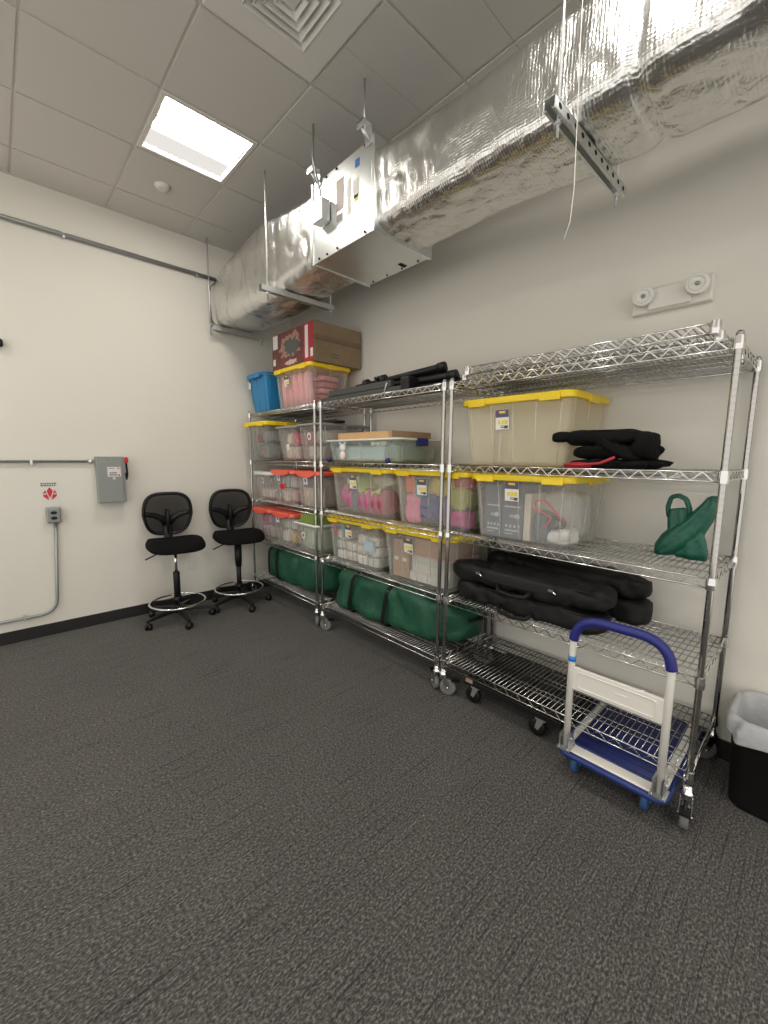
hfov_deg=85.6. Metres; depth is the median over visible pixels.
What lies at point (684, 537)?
plastic bag
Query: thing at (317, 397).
folded cloth
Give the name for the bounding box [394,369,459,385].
stand
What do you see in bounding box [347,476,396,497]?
cloth
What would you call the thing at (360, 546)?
packet
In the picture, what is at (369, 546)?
packet
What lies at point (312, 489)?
roll
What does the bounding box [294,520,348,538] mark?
storage bin
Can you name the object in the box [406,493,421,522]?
soft item
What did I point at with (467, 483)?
soft item
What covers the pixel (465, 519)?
soft item
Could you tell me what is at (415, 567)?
carton
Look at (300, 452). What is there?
bundle
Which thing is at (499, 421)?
print
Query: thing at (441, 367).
stand
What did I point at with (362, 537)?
packet
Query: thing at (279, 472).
storage bin
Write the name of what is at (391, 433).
cardboard tray
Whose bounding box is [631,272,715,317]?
emergency light
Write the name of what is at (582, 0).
string
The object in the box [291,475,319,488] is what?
bundle
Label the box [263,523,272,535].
bundle
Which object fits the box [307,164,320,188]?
hanger
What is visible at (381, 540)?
packet
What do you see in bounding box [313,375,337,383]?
folded cloth
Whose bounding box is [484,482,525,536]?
carton
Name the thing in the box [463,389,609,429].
lid
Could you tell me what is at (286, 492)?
bundle
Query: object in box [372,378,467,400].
stand
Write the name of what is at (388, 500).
bundle
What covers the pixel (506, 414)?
print
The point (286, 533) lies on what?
bundle
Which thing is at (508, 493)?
print
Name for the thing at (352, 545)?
packet
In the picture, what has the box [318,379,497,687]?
wire shelving unit
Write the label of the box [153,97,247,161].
diffuser
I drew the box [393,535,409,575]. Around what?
carton
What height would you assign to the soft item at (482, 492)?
0.178 m
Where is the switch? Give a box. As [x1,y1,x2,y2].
[94,456,127,502]
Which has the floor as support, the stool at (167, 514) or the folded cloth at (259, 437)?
the stool at (167, 514)
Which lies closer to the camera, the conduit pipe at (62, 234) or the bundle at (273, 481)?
the conduit pipe at (62, 234)
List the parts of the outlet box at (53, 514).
plate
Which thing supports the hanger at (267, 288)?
hanging from the ceiling
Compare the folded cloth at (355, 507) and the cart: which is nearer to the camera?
the cart
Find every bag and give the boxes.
[268,542,355,590]
[337,565,483,641]
[453,559,617,611]
[457,579,610,634]
[488,550,652,599]
[543,490,590,539]
[547,527,578,544]
[552,429,660,460]
[564,456,673,468]
[573,444,664,459]
[607,596,652,625]
[654,494,716,560]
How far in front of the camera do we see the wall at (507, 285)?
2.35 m
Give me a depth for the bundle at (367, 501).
3.21 m
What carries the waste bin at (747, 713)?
on the floor
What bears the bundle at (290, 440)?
on the bundle at (290, 455)
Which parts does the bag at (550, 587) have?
handle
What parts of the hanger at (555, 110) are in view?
threaded rod, threaded rod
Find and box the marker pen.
[334,523,336,535]
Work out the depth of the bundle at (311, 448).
3.73 m
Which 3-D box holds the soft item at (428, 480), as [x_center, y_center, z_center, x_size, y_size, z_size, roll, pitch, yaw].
[0.267,-0.169,2.845,0.085,0.137,0.093,-6,10,-43]
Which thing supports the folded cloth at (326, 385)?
on the folded cloth at (318, 391)
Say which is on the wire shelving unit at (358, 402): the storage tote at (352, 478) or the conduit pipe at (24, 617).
the storage tote at (352, 478)
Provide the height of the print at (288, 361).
0.055 m
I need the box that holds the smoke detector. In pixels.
[154,181,170,192]
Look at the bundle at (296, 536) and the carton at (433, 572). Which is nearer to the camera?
the carton at (433, 572)
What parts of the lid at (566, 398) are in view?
lid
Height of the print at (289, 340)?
0.227 m
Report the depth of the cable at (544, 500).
2.19 m
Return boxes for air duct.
[208,0,767,332]
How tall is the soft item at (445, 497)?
0.203 m
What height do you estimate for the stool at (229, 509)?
1.188 m
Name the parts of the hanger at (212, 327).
threaded rod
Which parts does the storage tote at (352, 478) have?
lid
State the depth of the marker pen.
3.54 m
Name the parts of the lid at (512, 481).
lid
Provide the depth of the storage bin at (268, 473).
4.34 m
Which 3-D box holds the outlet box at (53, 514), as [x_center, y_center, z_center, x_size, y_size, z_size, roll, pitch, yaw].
[-2.759,0.026,3.462,0.096,0.126,0.060,-6,10,-43]
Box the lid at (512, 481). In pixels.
[472,471,609,501]
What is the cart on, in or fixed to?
on the floor
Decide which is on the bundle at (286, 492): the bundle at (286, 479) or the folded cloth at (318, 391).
the bundle at (286, 479)
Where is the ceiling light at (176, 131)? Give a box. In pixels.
[137,89,257,184]
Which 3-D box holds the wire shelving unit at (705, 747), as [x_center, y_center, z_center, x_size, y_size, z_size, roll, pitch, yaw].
[1.050,0.132,2.291,0.584,1.889,1.330,-6,10,-43]
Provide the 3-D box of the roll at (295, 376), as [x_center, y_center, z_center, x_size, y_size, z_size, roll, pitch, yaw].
[-0.816,-1.142,3.921,0.093,0.298,0.089,-3,8,-28]
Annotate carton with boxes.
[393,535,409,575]
[400,539,411,578]
[408,536,479,561]
[408,553,479,563]
[410,570,427,583]
[412,555,477,571]
[412,563,430,574]
[428,575,459,588]
[430,568,458,579]
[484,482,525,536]
[501,483,550,539]
[523,491,552,540]
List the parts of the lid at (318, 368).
lid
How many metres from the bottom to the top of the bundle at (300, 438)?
0.138 m
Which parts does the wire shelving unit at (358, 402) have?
post, post, shelf, shelf, shelf, shelf, shelf, post, post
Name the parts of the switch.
lever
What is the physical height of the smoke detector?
0.028 m
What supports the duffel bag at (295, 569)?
on the wire shelving unit at (311, 410)
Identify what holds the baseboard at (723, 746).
attached to the wall at (507, 285)
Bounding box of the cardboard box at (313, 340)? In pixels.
[272,320,359,371]
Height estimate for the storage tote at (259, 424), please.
0.385 m
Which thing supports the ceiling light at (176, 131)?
attached to the ceiling
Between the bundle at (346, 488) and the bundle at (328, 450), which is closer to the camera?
the bundle at (346, 488)
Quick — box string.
[564,0,582,238]
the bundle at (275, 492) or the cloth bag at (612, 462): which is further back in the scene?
the bundle at (275, 492)
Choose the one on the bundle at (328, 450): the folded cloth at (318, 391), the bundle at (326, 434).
the bundle at (326, 434)
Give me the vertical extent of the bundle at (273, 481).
0.131 m
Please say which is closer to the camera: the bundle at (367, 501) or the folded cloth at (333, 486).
the bundle at (367, 501)
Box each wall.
[0,171,293,633]
[291,97,767,741]
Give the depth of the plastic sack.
3.75 m
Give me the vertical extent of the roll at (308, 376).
0.298 m
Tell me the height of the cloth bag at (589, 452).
0.080 m
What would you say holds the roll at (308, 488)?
in the storage bin at (305, 474)
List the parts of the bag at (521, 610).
handle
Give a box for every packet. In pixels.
[337,527,366,539]
[338,538,357,548]
[338,548,349,558]
[347,540,360,551]
[347,550,359,561]
[357,544,368,554]
[358,531,386,543]
[358,553,370,564]
[364,540,374,552]
[368,555,392,567]
[369,533,399,546]
[369,545,393,557]
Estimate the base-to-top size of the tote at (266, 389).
0.393 m
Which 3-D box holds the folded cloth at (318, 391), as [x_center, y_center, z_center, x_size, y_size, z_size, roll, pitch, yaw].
[-0.666,-1.148,4.043,0.240,0.056,0.503,-6,10,-43]
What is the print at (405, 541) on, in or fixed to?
attached to the storage tote at (408, 542)
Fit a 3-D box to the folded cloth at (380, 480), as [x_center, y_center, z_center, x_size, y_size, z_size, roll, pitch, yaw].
[0.048,-0.157,3.471,0.230,0.305,0.511,-6,10,-43]
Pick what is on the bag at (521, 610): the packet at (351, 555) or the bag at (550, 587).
the bag at (550, 587)
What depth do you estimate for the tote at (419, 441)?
3.12 m
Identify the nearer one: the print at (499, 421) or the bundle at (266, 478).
the print at (499, 421)
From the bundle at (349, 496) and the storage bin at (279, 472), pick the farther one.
the storage bin at (279, 472)
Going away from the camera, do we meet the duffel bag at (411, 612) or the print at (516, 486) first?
the print at (516, 486)
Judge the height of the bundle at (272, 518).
0.133 m
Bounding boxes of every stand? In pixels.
[302,419,344,423]
[356,361,447,385]
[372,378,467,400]
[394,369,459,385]
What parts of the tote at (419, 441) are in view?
lid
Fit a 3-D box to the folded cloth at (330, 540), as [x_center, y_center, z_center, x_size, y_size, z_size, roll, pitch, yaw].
[-0.524,0.223,3.971,0.457,0.242,0.334,-6,10,-43]
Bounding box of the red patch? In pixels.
[280,483,285,488]
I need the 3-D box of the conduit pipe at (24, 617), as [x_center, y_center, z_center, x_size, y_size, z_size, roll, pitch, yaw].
[-3.967,0.619,2.425,3.309,0.793,0.034,-6,10,-43]
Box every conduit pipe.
[0,213,215,280]
[0,459,92,463]
[0,523,58,624]
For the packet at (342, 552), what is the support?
in the storage tote at (348, 531)
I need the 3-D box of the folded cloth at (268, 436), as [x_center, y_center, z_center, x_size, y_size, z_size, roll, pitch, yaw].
[-1.071,-0.801,4.413,0.480,0.147,0.369,-6,10,-43]
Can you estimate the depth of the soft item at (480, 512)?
2.76 m
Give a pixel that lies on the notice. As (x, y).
(49, 491)
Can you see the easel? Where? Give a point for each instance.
(406, 382)
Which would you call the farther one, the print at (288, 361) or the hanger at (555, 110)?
the print at (288, 361)
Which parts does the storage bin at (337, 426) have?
lid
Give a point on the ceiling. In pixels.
(81, 81)
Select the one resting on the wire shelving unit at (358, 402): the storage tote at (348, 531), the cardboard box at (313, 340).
the storage tote at (348, 531)
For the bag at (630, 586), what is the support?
on the bag at (635, 612)
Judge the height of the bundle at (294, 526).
0.135 m
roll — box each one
[282,377,288,407]
[287,376,293,406]
[292,374,299,406]
[298,373,305,405]
[304,371,314,404]
[304,487,307,504]
[307,487,312,505]
[311,488,313,506]
[317,488,319,506]
[318,488,325,507]
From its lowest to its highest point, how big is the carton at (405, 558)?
0.276 m
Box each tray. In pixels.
[338,430,430,439]
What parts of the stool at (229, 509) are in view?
leg, leg, panel, backrest frame, seat, leg, leg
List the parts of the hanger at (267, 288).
threaded rod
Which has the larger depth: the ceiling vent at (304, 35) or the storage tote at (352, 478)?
the storage tote at (352, 478)
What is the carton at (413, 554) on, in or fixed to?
on the carton at (418, 560)
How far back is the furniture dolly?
2.49 m
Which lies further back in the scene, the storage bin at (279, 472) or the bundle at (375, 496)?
the storage bin at (279, 472)
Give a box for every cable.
[533,499,565,528]
[547,515,566,529]
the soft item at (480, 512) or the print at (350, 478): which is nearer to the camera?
the soft item at (480, 512)
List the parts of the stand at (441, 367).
leg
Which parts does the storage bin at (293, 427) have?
lid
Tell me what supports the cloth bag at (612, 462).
on the wire shelving unit at (705, 747)
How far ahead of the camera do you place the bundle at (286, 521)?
4.17 m
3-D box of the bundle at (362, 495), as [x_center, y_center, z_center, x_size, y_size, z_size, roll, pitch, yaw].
[-0.118,-0.092,3.324,0.208,0.208,0.068,-6,10,-43]
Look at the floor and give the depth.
1.63 m
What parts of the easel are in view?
rail, rail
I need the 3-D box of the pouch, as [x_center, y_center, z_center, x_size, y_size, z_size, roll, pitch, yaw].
[0.877,0.077,2.263,0.124,0.172,0.090,-6,10,-43]
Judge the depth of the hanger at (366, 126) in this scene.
2.32 m
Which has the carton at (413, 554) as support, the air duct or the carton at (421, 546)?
the carton at (421, 546)
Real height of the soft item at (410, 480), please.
0.125 m
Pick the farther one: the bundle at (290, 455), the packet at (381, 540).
the bundle at (290, 455)
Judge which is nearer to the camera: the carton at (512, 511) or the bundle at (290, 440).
the carton at (512, 511)
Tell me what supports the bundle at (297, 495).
in the storage bin at (279, 472)
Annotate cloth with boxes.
[256,435,261,442]
[257,443,299,458]
[258,429,299,443]
[303,524,353,550]
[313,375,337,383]
[313,382,337,389]
[314,388,332,394]
[315,395,328,400]
[317,476,348,506]
[336,445,392,461]
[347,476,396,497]
[351,489,362,512]
[371,475,408,513]
[387,444,423,461]
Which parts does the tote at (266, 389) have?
handle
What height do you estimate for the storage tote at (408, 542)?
0.383 m
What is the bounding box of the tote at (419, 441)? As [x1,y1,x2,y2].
[325,437,440,462]
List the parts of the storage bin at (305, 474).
lid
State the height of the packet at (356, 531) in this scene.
0.084 m
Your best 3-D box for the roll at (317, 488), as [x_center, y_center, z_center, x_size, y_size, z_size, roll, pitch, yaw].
[-0.591,-0.129,3.718,0.064,0.169,0.054,-6,10,-43]
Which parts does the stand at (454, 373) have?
leg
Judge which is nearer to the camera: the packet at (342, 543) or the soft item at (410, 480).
the soft item at (410, 480)
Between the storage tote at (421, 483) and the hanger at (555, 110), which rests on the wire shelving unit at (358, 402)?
the storage tote at (421, 483)
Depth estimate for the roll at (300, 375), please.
3.81 m
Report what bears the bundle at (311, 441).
on the bundle at (311, 448)
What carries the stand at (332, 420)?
on the storage bin at (293, 427)
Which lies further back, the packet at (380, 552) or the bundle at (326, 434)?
the bundle at (326, 434)
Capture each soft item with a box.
[406,476,418,492]
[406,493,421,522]
[415,477,430,496]
[420,492,439,522]
[429,476,454,496]
[443,496,453,526]
[451,487,478,510]
[451,510,475,528]
[454,478,485,489]
[468,506,484,523]
[477,483,486,503]
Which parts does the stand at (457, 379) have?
leg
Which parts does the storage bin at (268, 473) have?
lid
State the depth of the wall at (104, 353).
3.67 m
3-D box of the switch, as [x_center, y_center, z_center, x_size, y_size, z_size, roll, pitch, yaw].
[-2.419,-0.290,3.700,0.239,0.405,0.117,-6,10,-43]
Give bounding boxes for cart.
[556,618,702,810]
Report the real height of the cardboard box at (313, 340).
0.335 m
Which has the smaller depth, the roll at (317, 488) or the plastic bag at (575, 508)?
the plastic bag at (575, 508)
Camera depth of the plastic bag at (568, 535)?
2.16 m
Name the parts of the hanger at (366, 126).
threaded rod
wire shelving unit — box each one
[248,401,366,625]
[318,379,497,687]
[439,319,762,829]
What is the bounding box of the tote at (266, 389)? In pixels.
[246,371,283,412]
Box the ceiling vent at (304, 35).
[203,0,380,82]
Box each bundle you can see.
[262,486,273,497]
[263,475,270,485]
[263,513,271,523]
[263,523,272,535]
[269,476,282,486]
[269,487,288,498]
[269,514,283,524]
[270,525,289,536]
[282,475,295,487]
[282,488,298,500]
[282,517,292,528]
[283,529,295,541]
[287,432,301,445]
[287,446,305,459]
[290,518,303,530]
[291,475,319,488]
[291,489,304,502]
[291,530,303,543]
[293,431,313,445]
[293,446,313,459]
[308,430,319,444]
[309,445,323,459]
[316,430,354,444]
[317,445,339,459]
[341,484,351,505]
[347,489,353,509]
[358,488,372,512]
[364,488,377,513]
[371,489,384,514]
[377,489,398,515]
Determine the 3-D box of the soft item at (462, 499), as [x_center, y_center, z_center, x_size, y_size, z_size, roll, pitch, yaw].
[0.517,-0.087,2.677,0.181,0.162,0.135,-6,10,-43]
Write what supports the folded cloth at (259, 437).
in the storage tote at (259, 424)
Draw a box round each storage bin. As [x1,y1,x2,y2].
[252,504,297,513]
[254,471,295,482]
[271,469,329,480]
[271,508,308,521]
[275,425,341,449]
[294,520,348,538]
[295,470,364,484]
[296,422,367,439]
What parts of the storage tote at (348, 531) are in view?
lid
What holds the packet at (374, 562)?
in the storage tote at (348, 531)
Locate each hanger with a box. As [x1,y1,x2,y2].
[206,238,264,345]
[259,171,333,317]
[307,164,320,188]
[357,78,372,147]
[544,0,625,206]
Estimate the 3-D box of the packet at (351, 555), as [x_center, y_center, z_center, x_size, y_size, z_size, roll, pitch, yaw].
[-0.184,0.362,3.545,0.261,0.084,0.136,-6,10,-43]
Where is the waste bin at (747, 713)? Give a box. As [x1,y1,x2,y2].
[726,690,767,822]
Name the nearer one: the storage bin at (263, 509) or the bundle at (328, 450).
the bundle at (328, 450)
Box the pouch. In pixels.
[533,510,555,540]
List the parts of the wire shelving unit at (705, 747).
post, post, shelf, shelf, shelf, shelf, wire shelf, wire shelf, shelf, post, post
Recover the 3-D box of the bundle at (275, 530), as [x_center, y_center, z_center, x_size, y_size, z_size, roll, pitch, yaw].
[-1.051,0.195,4.549,0.405,0.134,0.145,-6,10,-43]
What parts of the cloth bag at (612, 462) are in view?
red trim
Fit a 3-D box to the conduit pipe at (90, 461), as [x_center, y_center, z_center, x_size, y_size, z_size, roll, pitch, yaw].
[-3.855,-0.290,2.399,3.588,0.043,0.039,-6,10,-43]
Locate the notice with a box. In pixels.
[39,481,59,506]
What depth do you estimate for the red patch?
4.04 m
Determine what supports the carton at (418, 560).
on the carton at (433, 572)
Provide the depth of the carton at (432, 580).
2.80 m
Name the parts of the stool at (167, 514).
leg, leg, panel, backrest frame, seat, leg, leg, leg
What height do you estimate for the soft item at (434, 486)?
0.136 m
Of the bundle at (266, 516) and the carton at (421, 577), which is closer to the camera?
the carton at (421, 577)
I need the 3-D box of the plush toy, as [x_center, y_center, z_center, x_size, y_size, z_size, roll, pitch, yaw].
[-0.338,-0.505,3.392,0.035,0.150,0.085,-6,10,-43]
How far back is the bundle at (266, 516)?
4.49 m
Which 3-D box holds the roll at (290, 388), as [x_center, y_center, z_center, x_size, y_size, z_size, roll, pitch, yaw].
[-0.882,-1.152,3.991,0.093,0.298,0.089,-3,8,-28]
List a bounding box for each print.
[279,329,300,358]
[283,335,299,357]
[285,358,296,364]
[349,475,355,479]
[404,537,412,544]
[417,479,425,484]
[496,409,508,417]
[498,420,507,423]
[505,481,518,489]
[507,492,516,495]
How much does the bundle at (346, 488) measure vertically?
0.208 m
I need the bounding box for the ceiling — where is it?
[0,0,588,252]
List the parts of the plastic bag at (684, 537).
handle, loop handle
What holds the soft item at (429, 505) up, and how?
in the storage tote at (421, 483)
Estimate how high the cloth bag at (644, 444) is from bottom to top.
0.162 m
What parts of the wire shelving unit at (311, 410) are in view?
post, shelf, shelf, shelf, shelf, shelf, post, post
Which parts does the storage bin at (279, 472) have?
lid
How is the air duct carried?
hanging from the hanger at (555, 110)
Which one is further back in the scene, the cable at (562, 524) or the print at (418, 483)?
the print at (418, 483)
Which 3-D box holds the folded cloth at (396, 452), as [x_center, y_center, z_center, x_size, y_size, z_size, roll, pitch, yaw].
[0.167,-0.447,3.131,0.344,0.136,0.125,-6,10,-43]
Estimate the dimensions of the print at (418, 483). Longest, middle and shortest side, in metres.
0.082 x 0.042 x 0.001 m
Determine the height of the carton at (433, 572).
0.059 m
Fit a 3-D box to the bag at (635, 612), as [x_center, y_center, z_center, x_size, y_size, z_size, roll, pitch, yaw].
[1.072,0.488,2.485,0.279,0.157,0.920,-6,10,-43]
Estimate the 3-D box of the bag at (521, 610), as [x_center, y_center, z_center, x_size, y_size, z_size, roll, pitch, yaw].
[0.800,0.509,2.362,0.305,0.143,0.901,-6,10,-43]
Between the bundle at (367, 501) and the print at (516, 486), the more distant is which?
the bundle at (367, 501)
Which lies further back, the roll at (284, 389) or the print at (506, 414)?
the roll at (284, 389)
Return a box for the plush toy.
[339,442,345,458]
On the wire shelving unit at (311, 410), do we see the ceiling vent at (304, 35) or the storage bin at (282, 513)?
the storage bin at (282, 513)
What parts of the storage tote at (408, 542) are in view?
lid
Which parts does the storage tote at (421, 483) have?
lid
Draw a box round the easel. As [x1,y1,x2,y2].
[319,376,417,404]
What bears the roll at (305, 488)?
in the storage bin at (305, 474)
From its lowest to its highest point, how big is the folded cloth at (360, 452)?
0.128 m
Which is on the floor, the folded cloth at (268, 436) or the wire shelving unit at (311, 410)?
the wire shelving unit at (311, 410)
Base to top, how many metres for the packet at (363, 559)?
0.088 m
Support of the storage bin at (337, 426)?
on the wire shelving unit at (311, 410)
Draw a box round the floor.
[0,583,767,1023]
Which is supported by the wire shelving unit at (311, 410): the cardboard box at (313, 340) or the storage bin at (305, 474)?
the storage bin at (305, 474)
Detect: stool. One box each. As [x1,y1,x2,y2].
[142,492,215,630]
[209,489,271,612]
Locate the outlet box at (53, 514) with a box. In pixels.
[45,507,61,522]
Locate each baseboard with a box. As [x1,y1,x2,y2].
[0,577,286,645]
[324,590,730,762]
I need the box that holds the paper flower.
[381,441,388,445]
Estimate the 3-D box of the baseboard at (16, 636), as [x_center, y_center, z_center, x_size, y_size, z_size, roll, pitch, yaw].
[-3.139,1.034,3.273,5.600,0.098,0.020,-6,10,-43]
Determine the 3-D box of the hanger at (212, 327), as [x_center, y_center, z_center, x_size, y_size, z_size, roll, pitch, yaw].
[-1.507,-2.216,4.233,0.577,0.896,0.042,-6,10,-43]
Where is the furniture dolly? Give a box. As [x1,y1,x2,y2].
[466,653,588,735]
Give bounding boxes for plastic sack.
[300,509,341,527]
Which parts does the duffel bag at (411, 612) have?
handle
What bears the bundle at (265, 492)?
in the storage bin at (268, 473)
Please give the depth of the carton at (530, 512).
2.28 m
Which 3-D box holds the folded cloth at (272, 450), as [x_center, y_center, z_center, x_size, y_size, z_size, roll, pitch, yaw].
[-1.073,-0.653,4.441,0.504,0.177,0.376,-6,10,-43]
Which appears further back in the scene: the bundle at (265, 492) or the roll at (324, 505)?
the bundle at (265, 492)

